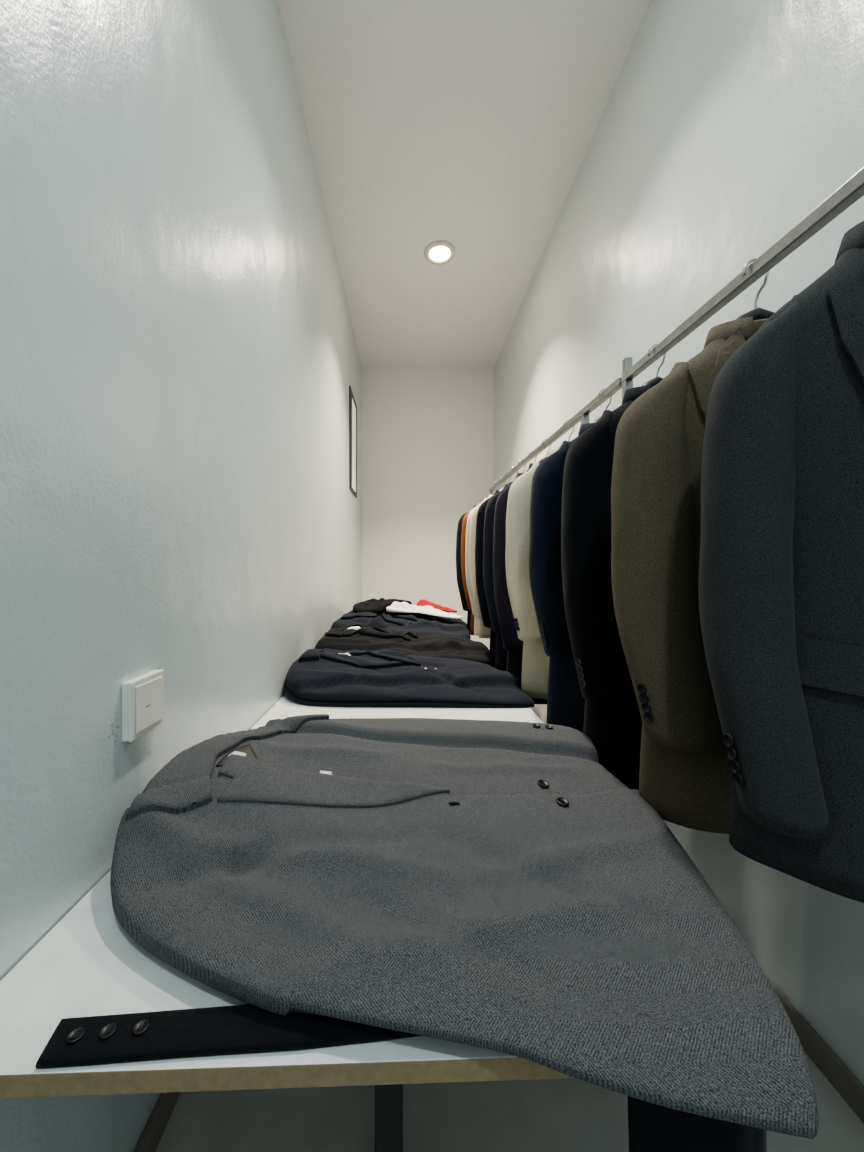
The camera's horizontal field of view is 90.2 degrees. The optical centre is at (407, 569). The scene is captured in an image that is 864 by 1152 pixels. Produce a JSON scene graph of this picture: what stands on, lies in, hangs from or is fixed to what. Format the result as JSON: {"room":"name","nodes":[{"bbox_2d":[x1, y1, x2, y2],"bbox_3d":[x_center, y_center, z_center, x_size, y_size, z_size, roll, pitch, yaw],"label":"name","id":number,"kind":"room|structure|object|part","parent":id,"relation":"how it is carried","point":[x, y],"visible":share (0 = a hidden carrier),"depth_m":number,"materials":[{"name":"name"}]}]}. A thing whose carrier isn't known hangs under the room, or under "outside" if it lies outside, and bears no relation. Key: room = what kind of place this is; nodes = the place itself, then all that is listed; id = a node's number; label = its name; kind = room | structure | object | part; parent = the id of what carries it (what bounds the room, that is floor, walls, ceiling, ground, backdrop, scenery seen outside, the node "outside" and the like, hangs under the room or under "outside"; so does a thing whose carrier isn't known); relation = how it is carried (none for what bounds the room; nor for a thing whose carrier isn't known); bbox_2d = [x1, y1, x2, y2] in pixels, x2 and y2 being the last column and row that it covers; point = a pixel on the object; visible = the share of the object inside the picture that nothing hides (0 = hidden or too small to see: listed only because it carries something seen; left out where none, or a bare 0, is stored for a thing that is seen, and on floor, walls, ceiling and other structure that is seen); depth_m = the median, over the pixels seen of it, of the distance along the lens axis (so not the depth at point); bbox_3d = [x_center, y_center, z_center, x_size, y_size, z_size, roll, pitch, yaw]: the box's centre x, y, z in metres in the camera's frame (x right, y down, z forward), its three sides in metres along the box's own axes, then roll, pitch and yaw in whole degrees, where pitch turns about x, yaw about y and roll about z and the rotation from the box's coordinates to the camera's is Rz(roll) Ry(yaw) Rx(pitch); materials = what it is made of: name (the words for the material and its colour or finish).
{"room":"walk-in closet","nodes":[
{"label":"walk-in closet","id":0,"kind":"room"},
{"bbox_2d":[0,0,361,1151],"bbox_3d":[-0.483,-0.465,1.370,0.100,2.870,5.540,0,0,0],"label":"wall","id":1,"kind":"structure","parent":0,"point":[180,359],"depth_m":0.71,"materials":[{"name":"paint"}]},
{"bbox_2d":[122,669,163,741],"bbox_3d":[-0.424,0.215,0.692,0.019,0.091,0.089,0,0,0],"label":"light switch","id":2,"kind":"object","parent":1,"relation":"attached to","point":[143,695],"visible":1,"depth_m":0.67,"materials":[{"name":"white plastic"}]},
{"bbox_2d":[133,1092,180,1151],"bbox_3d":[-0.427,0.943,1.370,0.012,0.055,5.340,0,0,0],"label":"baseboard","id":3,"kind":"structure","parent":1,"relation":"attached to","point":[152,1133],"depth_m":0.73,"materials":[{"name":"paint"}]},
{"bbox_2d":[349,386,356,497],"bbox_3d":[-0.429,-0.980,3.375,0.008,0.760,0.410,0,0,0],"label":"picture","id":4,"kind":"object","parent":1,"relation":"in","point":[352,404],"depth_m":3.33,"materials":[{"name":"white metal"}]},
{"bbox_3d":[-0.429,-0.980,3.220,0.008,0.700,0.100,0,0,0],"label":"frame","id":5,"kind":"part","parent":4,"relation":"part of","materials":[{"name":"black metal"}]},
{"bbox_3d":[-0.429,-1.345,3.375,0.008,0.030,0.410,0,0,0],"label":"frame","id":6,"kind":"part","parent":4,"relation":"part of","materials":[{"name":"black metal"}]},
{"bbox_3d":[-0.429,-0.615,3.375,0.008,0.030,0.410,0,0,0],"label":"frame","id":7,"kind":"part","parent":4,"relation":"part of","materials":[{"name":"black metal"}]},
{"bbox_3d":[-0.431,-0.980,3.410,0.003,0.700,0.280,0,0,0],"label":"pane","id":8,"kind":"part","parent":4,"relation":"part of","materials":[{"name":"white glass"}]},
{"bbox_3d":[-0.429,-0.980,3.565,0.008,0.700,0.030,0,0,0],"label":"frame","id":9,"kind":"part","parent":4,"relation":"part of","materials":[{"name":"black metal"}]},
{"bbox_2d":[362,368,493,649],"bbox_3d":[0.189,-0.465,4.090,1.243,2.870,0.100,0,0,0],"label":"wall","id":10,"kind":"structure","parent":0,"point":[428,433],"depth_m":4.04,"materials":[{"name":"paint"}]},
{"bbox_2d":[278,0,650,367],"bbox_3d":[0.189,-1.950,1.370,1.443,0.100,5.540,0,0,0],"label":"ceiling","id":11,"kind":"structure","parent":0,"point":[468,125],"depth_m":1.90,"materials":[{"name":"paint"}]},
{"bbox_2d":[424,241,454,264],"bbox_3d":[0.190,-1.891,2.570,0.184,0.016,0.184,0,0,0],"label":"recessed light","id":12,"kind":"object","parent":11,"relation":"in","point":[437,253],"visible":1,"depth_m":2.56,"materials":[{"name":"white plastic"}]},
{"bbox_2d":[155,1051,863,1151],"bbox_3d":[0.189,1.020,1.370,1.443,0.100,5.540,0,0,0],"label":"floor","id":13,"kind":"structure","parent":0,"point":[564,1114],"depth_m":0.76,"materials":[{"name":"concrete"}]},
{"bbox_2d":[0,695,573,1151],"bbox_3d":[-0.023,0.702,1.808,0.816,0.536,2.883,0,0,0],"label":"table","id":14,"kind":"object","parent":13,"relation":"on","point":[87,965],"visible":0.03,"depth_m":0.41,"materials":[{"name":"white laminate"}]},
{"bbox_3d":[-0.028,0.713,0.640,0.040,0.454,0.040,0,0,0],"label":"leg","id":15,"kind":"part","parent":14,"relation":"part of","materials":[{"name":"black metal"}]},
{"bbox_2d":[35,1004,766,1151],"bbox_3d":[0.004,0.546,0.637,0.711,0.246,0.536,0,0,0],"label":"suit jacket","id":16,"kind":"object","parent":14,"relation":"on","point":[245,1028],"visible":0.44,"depth_m":0.39,"materials":[{"name":"black fabric"}]},
{"bbox_2d":[331,612,470,638],"bbox_3d":[-0.041,0.339,2.480,0.794,0.190,0.320,0,0,0],"label":"suit jacket","id":17,"kind":"object","parent":14,"relation":"on","point":[408,623],"visible":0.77,"depth_m":2.41,"materials":[{"name":"fabric"}]},
{"bbox_2d":[314,624,494,666],"bbox_3d":[-0.023,0.356,2.104,0.835,0.156,0.432,0,0,0],"label":"suit jacket","id":18,"kind":"object","parent":14,"relation":"on","point":[349,637],"visible":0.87,"depth_m":2.00,"materials":[{"name":"black fabric"}]},
{"bbox_2d":[348,610,466,627],"bbox_3d":[-0.026,0.346,2.890,0.840,0.175,0.445,0,0,0],"label":"suit jacket","id":19,"kind":"object","parent":14,"relation":"on","point":[443,620],"visible":0.18,"depth_m":2.84,"materials":[{"name":"black fabric"}]},
{"bbox_2d":[353,598,411,612],"bbox_3d":[-0.190,0.238,2.973,0.410,0.095,0.201,0,0,-37],"label":"suit jacket","id":20,"kind":"object","parent":19,"relation":"on","point":[373,605],"visible":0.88,"depth_m":2.90,"materials":[{"name":"black fabric"}]},
{"bbox_2d":[386,602,462,618],"bbox_3d":[0.113,0.260,2.858,0.528,0.096,0.161,0,0,19],"label":"shirt","id":21,"kind":"object","parent":19,"relation":"on","point":[403,607],"visible":1,"depth_m":2.82,"materials":[{"name":"white fabric"}]},
{"bbox_2d":[416,599,456,612],"bbox_3d":[0.192,0.243,2.926,0.298,0.081,0.091,0,0,23],"label":"shirt","id":22,"kind":"object","parent":21,"relation":"on","point":[421,602],"visible":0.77,"depth_m":2.91,"materials":[{"name":"red fabric"}]},
{"bbox_2d":[284,648,534,707],"bbox_3d":[-0.016,0.367,1.602,0.841,0.135,0.507,0,0,0],"label":"suit jacket","id":23,"kind":"object","parent":14,"relation":"on","point":[319,677],"visible":1,"depth_m":1.45,"materials":[{"name":"fabric"}]},
{"bbox_2d":[110,714,818,1138],"bbox_3d":[-0.010,0.365,0.647,0.806,0.132,0.640,0,0,0],"label":"suit jacket","id":24,"kind":"object","parent":14,"relation":"on","point":[487,884],"visible":1,"depth_m":0.50,"materials":[{"name":"grey fabric"}]},
{"bbox_2d":[489,378,621,494],"bbox_3d":[0.565,0.214,1.982,0.370,1.512,1.755,0,0,0],"label":"rack","id":25,"kind":"object","parent":13,"relation":"on","point":[583,415],"visible":0.24,"depth_m":1.43,"materials":[{"name":"metal"}]},
{"bbox_2d":[537,439,550,462],"bbox_3d":[0.550,-0.438,1.710,0.199,0.166,0.026,0,0,2],"label":"hanger","id":26,"kind":"object","parent":25,"relation":"hanging from","point":[542,459],"visible":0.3,"depth_m":1.71,"materials":[{"name":"silver metal"}]},
{"bbox_2d":[493,463,546,703],"bbox_3d":[0.550,0.047,1.698,0.424,0.945,0.139,0,0,2],"label":"suit jacket","id":27,"kind":"object","parent":26,"relation":"hanging from","point":[512,643],"visible":0.16,"depth_m":1.67,"materials":[{"name":"fabric"}]},
{"bbox_2d":[559,420,574,447],"bbox_3d":[0.550,-0.429,1.470,0.199,0.170,0.026,0,0,3],"label":"hanger","id":28,"kind":"object","parent":25,"relation":"hanging from","point":[566,420],"visible":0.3,"depth_m":1.47,"materials":[{"name":"silver metal"}]},
{"bbox_2d":[505,448,558,699],"bbox_3d":[0.549,0.008,1.458,0.432,0.845,0.140,0,0,3],"label":"suit jacket","id":29,"kind":"object","parent":28,"relation":"hanging from","point":[535,663],"visible":0.32,"depth_m":1.43,"materials":[{"name":"beige fabric"}]},
{"bbox_3d":[0.550,0.230,1.335,0.020,1.420,0.020,0,0,0],"label":"post","id":30,"kind":"part","parent":25,"relation":"part of","materials":[{"name":"metal"}]},
{"bbox_2d":[592,388,611,422],"bbox_3d":[0.550,-0.422,1.200,0.199,0.170,0.026,0,0,4],"label":"hanger","id":31,"kind":"object","parent":25,"relation":"hanging from","point":[596,419],"visible":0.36,"depth_m":1.20,"materials":[{"name":"silver metal"}]},
{"bbox_2d":[529,423,594,732],"bbox_3d":[0.549,0.021,1.189,0.422,0.857,0.146,0,0,4],"label":"suit jacket","id":32,"kind":"object","parent":31,"relation":"hanging from","point":[565,700],"visible":0.32,"depth_m":1.16,"materials":[{"name":"blue fabric"}]},
{"bbox_2d":[621,167,863,400],"bbox_3d":[0.565,0.220,0.336,0.370,1.500,1.512,0,0,0],"label":"rack","id":33,"kind":"object","parent":13,"relation":"on","point":[852,190],"visible":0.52,"depth_m":0.66,"materials":[{"name":"metal"}]},
{"bbox_3d":[0.550,0.233,1.078,0.020,1.413,0.020,0,0,0],"label":"post","id":34,"kind":"part","parent":33,"relation":"part of","materials":[{"name":"metal"}]},
{"bbox_2d":[642,344,665,386],"bbox_3d":[0.550,-0.415,0.950,0.199,0.170,0.026,0,0,5],"label":"hanger","id":35,"kind":"object","parent":33,"relation":"hanging from","point":[657,379],"visible":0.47,"depth_m":0.94,"materials":[{"name":"silver metal"}]},
{"bbox_2d":[561,385,651,789],"bbox_3d":[0.549,0.050,0.939,0.413,0.901,0.155,0,0,5],"label":"suit jacket","id":36,"kind":"object","parent":35,"relation":"hanging from","point":[612,717],"visible":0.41,"depth_m":0.91,"materials":[{"name":"black fabric"}]},
{"bbox_2d":[611,316,767,833],"bbox_3d":[0.549,0.000,0.670,0.439,0.775,0.158,0,0,7],"label":"suit jacket","id":37,"kind":"object","parent":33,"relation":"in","point":[685,774],"visible":0.44,"depth_m":0.64,"materials":[{"name":"brown fabric"}]},
{"bbox_2d":[737,258,774,319],"bbox_3d":[0.550,-0.405,0.680,0.199,0.176,0.026,0,0,7],"label":"hanger","id":38,"kind":"object","parent":33,"relation":"hanging from","point":[758,313],"visible":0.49,"depth_m":0.67,"materials":[{"name":"silver metal"}]},
{"bbox_3d":[0.550,-0.398,0.455,0.199,0.178,0.026,0,0,27],"label":"hanger","id":39,"kind":"object","parent":33,"relation":"hanging from","visible":0},
{"bbox_2d":[699,221,863,902],"bbox_3d":[0.545,-0.022,0.446,0.407,0.715,0.155,0,0,27],"label":"suit jacket","id":40,"kind":"object","parent":39,"relation":"hanging from","point":[781,562],"visible":1,"depth_m":0.46,"materials":[{"name":"grey fabric"}]},
{"bbox_2d":[494,0,863,1084],"bbox_3d":[0.860,-0.465,1.370,0.100,2.870,5.540,0,0,0],"label":"wall","id":41,"kind":"structure","parent":0,"point":[723,125],"depth_m":1.15,"materials":[{"name":"polished plaster"}]},
{"bbox_2d":[767,977,863,1122],"bbox_3d":[0.804,0.943,1.370,0.012,0.055,5.340,0,0,0],"label":"baseboard","id":42,"kind":"structure","parent":41,"relation":"attached to","point":[838,1074],"depth_m":0.82,"materials":[{"name":"paint"}]},
{"label":"hanger","id":43,"kind":"object","parent":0,"visible":0},
{"bbox_2d":[483,473,523,670],"bbox_3d":[0.549,0.005,1.890,0.437,0.870,0.136,0,0,3],"label":"suit jacket","id":44,"kind":"object","parent":43,"relation":"hanging from","point":[501,653],"visible":0.09,"depth_m":1.87,"materials":[{"name":"fabric"}]},
{"bbox_3d":[0.550,-0.447,2.070,0.199,0.166,0.026,0,0,2],"label":"hanger","id":45,"kind":"object","parent":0,"visible":0},
{"bbox_2d":[475,481,512,667],"bbox_3d":[0.549,0.039,2.055,0.455,0.923,0.122,0,0,2],"label":"suit jacket","id":46,"kind":"object","parent":45,"relation":"hanging from","point":[480,518],"visible":0.16,"depth_m":2.04,"materials":[{"name":"black fabric"}]},
{"bbox_3d":[0.550,-0.451,2.220,0.199,0.166,0.026,0,0,2],"label":"hanger","id":47,"kind":"object","parent":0,"visible":0},
{"bbox_2d":[469,487,503,638],"bbox_3d":[0.549,-0.038,2.205,0.474,0.777,0.120,0,0,2],"label":"suit jacket","id":48,"kind":"object","parent":47,"relation":"hanging from","point":[484,632],"visible":0.16,"depth_m":2.19,"materials":[{"name":"beige fabric"}]},
{"label":"hanger","id":49,"kind":"object","parent":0,"visible":0},
{"bbox_2d":[465,498,485,635],"bbox_3d":[0.549,-0.035,2.345,0.473,0.791,0.120,0,0,3],"label":"suit jacket","id":50,"kind":"object","parent":49,"relation":"hanging from","point":[476,620],"visible":0.08,"depth_m":2.34,"materials":[{"name":"beige fabric"}]},
{"bbox_3d":[0.550,-0.459,2.500,0.199,0.166,0.026,0,0,2],"label":"hanger","id":51,"kind":"object","parent":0,"visible":0},
{"bbox_2d":[461,502,480,631],"bbox_3d":[0.549,-0.037,2.485,0.486,0.794,0.120,0,0,2],"label":"suit jacket","id":52,"kind":"object","parent":51,"relation":"hanging from","point":[464,524],"visible":0.1,"depth_m":2.47,"materials":[{"name":"orange fabric"}]},
{"bbox_3d":[0.550,-0.463,2.660,0.199,0.166,0.026,0,0,2],"label":"hanger","id":53,"kind":"object","parent":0,"visible":0},
{"bbox_2d":[456,505,475,634],"bbox_3d":[0.549,-0.019,2.646,0.509,0.839,0.126,0,0,2],"label":"suit jacket","id":54,"kind":"object","parent":53,"relation":"hanging from","point":[459,527],"visible":0.11,"depth_m":2.63,"materials":[{"name":"black fabric"}]}
]}

